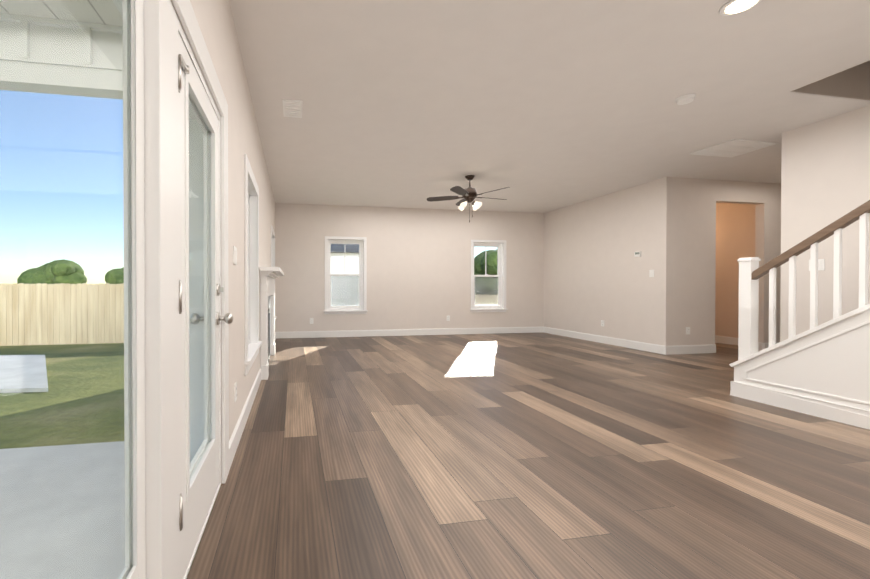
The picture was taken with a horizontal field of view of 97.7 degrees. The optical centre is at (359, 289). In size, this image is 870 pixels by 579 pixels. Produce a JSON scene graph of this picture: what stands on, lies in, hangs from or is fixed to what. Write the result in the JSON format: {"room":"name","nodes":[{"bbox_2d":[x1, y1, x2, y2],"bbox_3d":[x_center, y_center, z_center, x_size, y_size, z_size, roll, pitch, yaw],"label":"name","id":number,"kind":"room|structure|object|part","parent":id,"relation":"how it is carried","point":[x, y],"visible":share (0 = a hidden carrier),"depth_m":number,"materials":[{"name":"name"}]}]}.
{"room":"living room","nodes":[
{"label":"living room","id":0,"kind":"room"},
{"bbox_2d":[171,0,274,483],"bbox_3d":[-0.804,-0.490,1.970,0.150,3.040,11.619,0,0,-10],"label":"wall","id":1,"kind":"structure","parent":0,"point":[214,18],"depth_m":2.51,"materials":[{"name":"paint"}]},
{"bbox_2d":[0,0,145,578],"bbox_3d":[-0.556,0.078,0.706,0.030,1.882,0.703,0,0,-10],"label":"window","id":2,"kind":"structure","parent":1,"relation":"in","point":[134,268],"depth_m":0.99,"materials":[{"name":"white"}]},
{"bbox_2d":[112,0,228,578],"bbox_3d":[-0.665,0.006,1.140,0.198,2.056,1.890,0,0,-10],"label":"door frame","id":3,"kind":"structure","parent":1,"relation":"attached to","point":[163,28],"depth_m":1.15,"materials":[{"name":"white wood"}]},
{"bbox_2d":[178,33,232,578],"bbox_3d":[-0.683,0.072,1.569,0.203,1.882,0.733,0,0,-10],"label":"patio door","id":4,"kind":"structure","parent":1,"relation":"in","point":[199,478],"depth_m":1.57,"materials":[{"name":"white wood"}]},
{"bbox_3d":[-0.686,-0.014,1.584,0.006,1.516,0.491,0,0,-10],"label":"glass","id":5,"kind":"part","parent":4,"relation":"part of","materials":[{"name":"clear glass"}]},
{"bbox_2d":[233,246,236,264],"bbox_3d":[-0.800,-0.218,2.414,0.011,0.115,0.118,0,0,-10],"label":"light switch","id":6,"kind":"object","parent":1,"relation":"attached to","point":[234,255],"visible":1,"depth_m":2.37,"materials":[{"name":"white plastic"}]},
{"bbox_2d":[234,382,236,401],"bbox_3d":[-0.803,0.666,2.435,0.009,0.115,0.075,0,0,-10],"label":"outlet","id":7,"kind":"object","parent":1,"relation":"attached to","point":[235,391],"visible":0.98,"depth_m":2.41,"materials":[{"name":"white plastic"}]},
{"bbox_2d":[229,368,260,469],"bbox_3d":[-0.924,0.954,3.143,0.018,0.135,2.132,0,0,-10],"label":"baseboard","id":8,"kind":"structure","parent":1,"relation":"attached to","point":[234,440],"depth_m":2.66,"materials":[{"name":"white wood"}]},
{"bbox_2d":[244,154,261,375],"bbox_3d":[-1.028,-0.193,3.398,0.190,1.717,1.081,0,0,-10],"label":"window","id":9,"kind":"structure","parent":1,"relation":"in","point":[253,343],"depth_m":3.78,"materials":[{"name":"white plastic"}]},
{"bbox_2d":[271,225,276,319],"bbox_3d":[-1.604,-0.215,6.705,0.190,1.717,1.080,0,0,-10],"label":"window","id":10,"kind":"structure","parent":1,"relation":"in","point":[272,248],"depth_m":7.12,"materials":[{"name":"white plastic"}]},
{"bbox_2d":[275,203,543,331],"bbox_3d":[2.786,-0.533,8.416,9.138,3.040,0.150,0,0,-10],"label":"wall","id":11,"kind":"structure","parent":0,"point":[418,268],"depth_m":8.04,"materials":[{"name":"paint"}]},
{"bbox_2d":[324,236,367,313],"bbox_3d":[-0.291,-0.295,7.856,0.922,1.614,0.190,0,0,-10],"label":"window","id":12,"kind":"structure","parent":11,"relation":"in","point":[361,308],"depth_m":7.86,"materials":[{"name":"white plastic"}]},
{"bbox_2d":[331,276,358,305],"bbox_3d":[-0.306,0.045,7.943,0.684,0.692,0.002,0,0,-10],"label":"screen","id":13,"kind":"object","parent":12,"relation":"attached to","point":[344,290],"depth_m":7.94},
{"bbox_3d":[-0.300,-0.305,7.908,0.610,1.320,0.036,0,0,-10],"label":"glass","id":14,"kind":"part","parent":12,"relation":"part of","materials":[{"name":"clear glass"}]},
{"bbox_2d":[277,326,544,337],"bbox_3d":[1.269,0.921,8.078,6.034,0.135,0.018,0,0,-10],"label":"baseboard","id":15,"kind":"structure","parent":11,"relation":"attached to","point":[493,330],"depth_m":8.02,"materials":[{"name":"white wood"}]},
{"bbox_2d":[470,240,507,311],"bbox_3d":[2.882,-0.298,8.409,0.894,1.614,0.190,0,0,-10],"label":"window","id":16,"kind":"structure","parent":11,"relation":"in","point":[500,245],"depth_m":8.42,"materials":[{"name":"white plastic"}]},
{"bbox_3d":[2.873,-0.309,8.461,0.582,1.320,0.036,0,0,-10],"label":"glass","id":17,"kind":"part","parent":16,"relation":"part of","materials":[{"name":"clear glass"}]},
{"bbox_2d":[475,277,497,304],"bbox_3d":[2.867,0.041,8.496,0.656,0.692,0.002,0,0,-10],"label":"screen","id":18,"kind":"object","parent":16,"relation":"attached to","point":[483,290],"depth_m":8.50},
{"bbox_2d":[187,332,869,578],"bbox_3d":[3.784,1.050,2.704,9.138,0.050,11.469,0,0,-10],"label":"floor","id":19,"kind":"structure","parent":0,"point":[541,455],"depth_m":2.11,"materials":[{"name":"brown wood"}]},
{"bbox_2d":[259,267,283,379],"bbox_3d":[-1.350,0.378,5.018,0.618,1.268,1.870,0,0,-10],"label":"fireplace","id":20,"kind":"object","parent":19,"relation":"on","point":[268,275],"visible":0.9,"depth_m":4.21,"materials":[{"name":"white wood"}]},
{"bbox_2d":[729,200,869,429],"bbox_3d":[4.401,-0.335,2.224,1.157,2.731,3.005,0,0,-10],"label":"stairs","id":21,"kind":"structure","parent":19,"relation":"on","point":[822,370],"depth_m":3.06,"materials":[{"name":"white wood"}]},
{"bbox_2d":[229,0,869,212],"bbox_3d":[3.784,-1.865,2.684,9.138,0.300,11.469,0,0,-10],"label":"ceiling","id":22,"kind":"structure","parent":0,"point":[539,106],"depth_m":3.25,"materials":[{"name":"paint"}]},
{"bbox_2d":[283,99,302,117],"bbox_3d":[-0.632,-1.714,3.555,0.180,0.014,0.340,0,0,-10],"label":"ceiling vent","id":23,"kind":"object","parent":22,"relation":"in","point":[292,108],"visible":1,"depth_m":3.53,"materials":[{"name":"white metal"}]},
{"bbox_2d":[427,175,508,221],"bbox_3d":[1.724,-1.381,5.769,1.246,0.710,1.252,0,0,-10],"label":"ceiling fan","id":24,"kind":"object","parent":22,"relation":"hanging from","point":[469,194],"visible":1,"depth_m":5.69,"materials":[{"name":"brown metal"}]},
{"bbox_2d":[675,94,695,104],"bbox_3d":[2.925,-1.699,3.353,0.140,0.042,0.140,0,0,-10],"label":"smoke detector","id":25,"kind":"object","parent":22,"relation":"attached to","point":[685,99],"visible":1,"depth_m":3.33,"materials":[{"name":"white plastic"}]},
{"bbox_2d":[690,139,778,157],"bbox_3d":[4.565,-1.722,4.573,0.652,0.012,0.482,0,0,-10],"label":"ceiling vent","id":26,"kind":"object","parent":22,"relation":"in","point":[731,148],"visible":1,"depth_m":4.55,"materials":[{"name":"white"}]},
{"bbox_2d":[719,0,761,15],"bbox_3d":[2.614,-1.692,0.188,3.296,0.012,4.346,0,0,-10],"label":"recessed light","id":27,"kind":"object","parent":22,"relation":"in","point":[731,7],"visible":1,"depth_m":2.25,"materials":[{"name":"white plastic"}]},
{"bbox_2d":[543,177,672,345],"bbox_3d":[4.540,-0.375,7.214,0.120,2.740,2.924,0,0,-10],"label":"wall","id":28,"kind":"structure","parent":0,"point":[596,271],"depth_m":6.69,"materials":[{"name":"paint"}]},
{"bbox_2d":[545,327,668,354],"bbox_3d":[4.483,0.927,7.158,0.019,0.135,2.849,0,0,-10],"label":"baseboard","id":29,"kind":"structure","parent":28,"relation":"attached to","point":[661,349],"depth_m":6.70,"materials":[{"name":"white wood"}]},
{"bbox_2d":[634,251,640,256],"bbox_3d":[4.639,-0.589,6.228,0.022,0.085,0.110,0,0,-10],"label":"thermostat","id":30,"kind":"object","parent":28,"relation":"attached to","point":[637,254],"visible":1,"depth_m":6.22,"materials":[{"name":"white plastic"}]},
{"bbox_2d":[649,270,653,276],"bbox_3d":[4.686,-0.257,5.995,0.011,0.115,0.075,0,0,-10],"label":"light switch","id":31,"kind":"object","parent":28,"relation":"attached to","point":[651,273],"visible":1,"depth_m":5.99,"materials":[{"name":"white plastic"}]},
{"bbox_2d":[672,177,780,345],"bbox_3d":[6.311,-0.368,6.100,2.988,2.740,0.120,0,0,-10],"label":"wall","id":32,"kind":"structure","parent":0,"point":[695,200],"depth_m":5.89,"materials":[{"name":"paint"}]},
{"bbox_2d":[669,342,720,354],"bbox_3d":[5.212,0.936,5.849,0.916,0.135,0.018,0,0,-10],"label":"baseboard","id":33,"kind":"structure","parent":32,"relation":"attached to","point":[709,348],"depth_m":5.84,"materials":[{"name":"white wood"}]},
{"bbox_2d":[761,342,779,349],"bbox_3d":[7.186,0.934,6.193,1.236,0.135,0.018,0,0,-10],"label":"baseboard","id":34,"kind":"structure","parent":32,"relation":"attached to","point":[763,345],"depth_m":6.10,"materials":[{"name":"white wood"}]},
{"bbox_2d":[715,203,755,337],"bbox_3d":[6.673,-0.377,7.485,0.100,2.740,2.485,0,0,-10],"label":"wall","id":35,"kind":"structure","parent":0,"point":[735,232],"depth_m":6.78,"materials":[{"name":"paint"}]},
{"bbox_2d":[715,335,760,349],"bbox_3d":[6.625,0.926,7.434,0.018,0.135,2.389,0,0,-10],"label":"baseboard","id":36,"kind":"structure","parent":35,"relation":"attached to","point":[723,339],"depth_m":6.81,"materials":[{"name":"white wood"}]},
{"bbox_2d":[780,105,869,341],"bbox_3d":[5.319,-0.482,0.693,0.120,3.040,7.000,0,0,-10],"label":"wall","id":37,"kind":"structure","parent":0,"point":[825,172],"depth_m":3.79,"materials":[{"name":"paint"}]},
{"bbox_2d":[809,259,824,270],"bbox_3d":[4.703,-0.253,3.846,0.011,0.115,0.118,0,0,-10],"label":"light switch","id":38,"kind":"object","parent":37,"relation":"attached to","point":[821,264],"visible":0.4,"depth_m":3.81,"materials":[{"name":"white plastic"}]},
{"bbox_2d":[793,60,869,99],"bbox_3d":[4.804,-3.081,0.281,1.270,2.756,6.400,0,0,-10],"label":"wall","id":39,"kind":"structure","parent":0,"point":[853,82],"depth_m":3.35,"materials":[{"name":"paint"}]},
{"label":"outside","id":40,"kind":"structure","parent":0,"visible":0},
{"bbox_2d":[0,343,221,578],"bbox_3d":[-4.114,2.606,24.548,120.000,3.135,90.000,0,0,-10],"label":"ground","id":41,"kind":"structure","parent":40,"point":[75,359],"depth_m":4.13,"materials":[{"name":"green plant"}]},
{"bbox_2d":[0,355,47,392],"bbox_3d":[-7.340,1.383,6.183,6.340,0.350,4.260,0,0,-10],"label":"pad","id":42,"kind":"object","parent":41,"relation":"on","point":[32,384],"depth_m":5.63,"materials":[{"name":"concrete"}]},
{"bbox_2d":[17,259,83,284],"bbox_3d":[-39.017,-0.168,47.943,6.544,7.362,5.856,0,0,-10],"label":"tree","id":43,"kind":"object","parent":41,"relation":"on","point":[37,276],"depth_m":45.62,"materials":[{"name":"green plant"}]},
{"bbox_2d":[0,283,123,345],"bbox_3d":[-18.848,0.839,8.623,33.505,2.012,0.108,0,0,-10],"label":"fence","id":44,"kind":"object","parent":41,"relation":"on","point":[51,291],"depth_m":10.40,"materials":[{"name":"brown wood"}]},
{"bbox_2d":[0,0,124,578],"bbox_3d":[-2.588,-0.289,-0.506,4.209,3.270,6.950,0,0,-10],"label":"porch","id":45,"kind":"object","parent":41,"relation":"on","point":[46,85],"depth_m":2.38,"materials":[{"name":"concrete"}]},
{"bbox_2d":[49,262,86,283],"bbox_3d":[-16.712,0.322,21.465,1.917,3.821,1.614,0,0,-10],"label":"tree","id":46,"kind":"object","parent":41,"relation":"on","point":[58,278],"depth_m":20.96,"materials":[{"name":"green plant"}]},
{"bbox_2d":[105,268,123,284],"bbox_3d":[-33.396,0.122,54.810,6.375,7.160,6.793,0,0,-10],"label":"tree","id":47,"kind":"object","parent":41,"relation":"on","point":[117,276],"depth_m":52.56,"materials":[{"name":"green plant"}]},
{"bbox_2d":[331,244,358,305],"bbox_3d":[-3.747,-1.397,21.540,7.700,6.600,10.800,0,0,-10],"label":"house","id":48,"kind":"structure","parent":41,"relation":"on","point":[336,266],"depth_m":17.00,"materials":[{"name":"white"}]},
{"bbox_2d":[474,249,497,294],"bbox_3d":[12.486,-0.680,35.387,5.506,6.485,6.568,0,0,-10],"label":"tree","id":49,"kind":"object","parent":41,"relation":"on","point":[491,266],"depth_m":33.25,"materials":[{"name":"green plant"}]},
{"bbox_2d":[475,295,497,304],"bbox_3d":[17.329,1.244,29.810,36.061,1.700,0.020,0,0,-10],"label":"fence","id":50,"kind":"object","parent":41,"relation":"on","point":[487,298],"depth_m":28.48,"materials":[{"name":"brown wood"}]}
]}

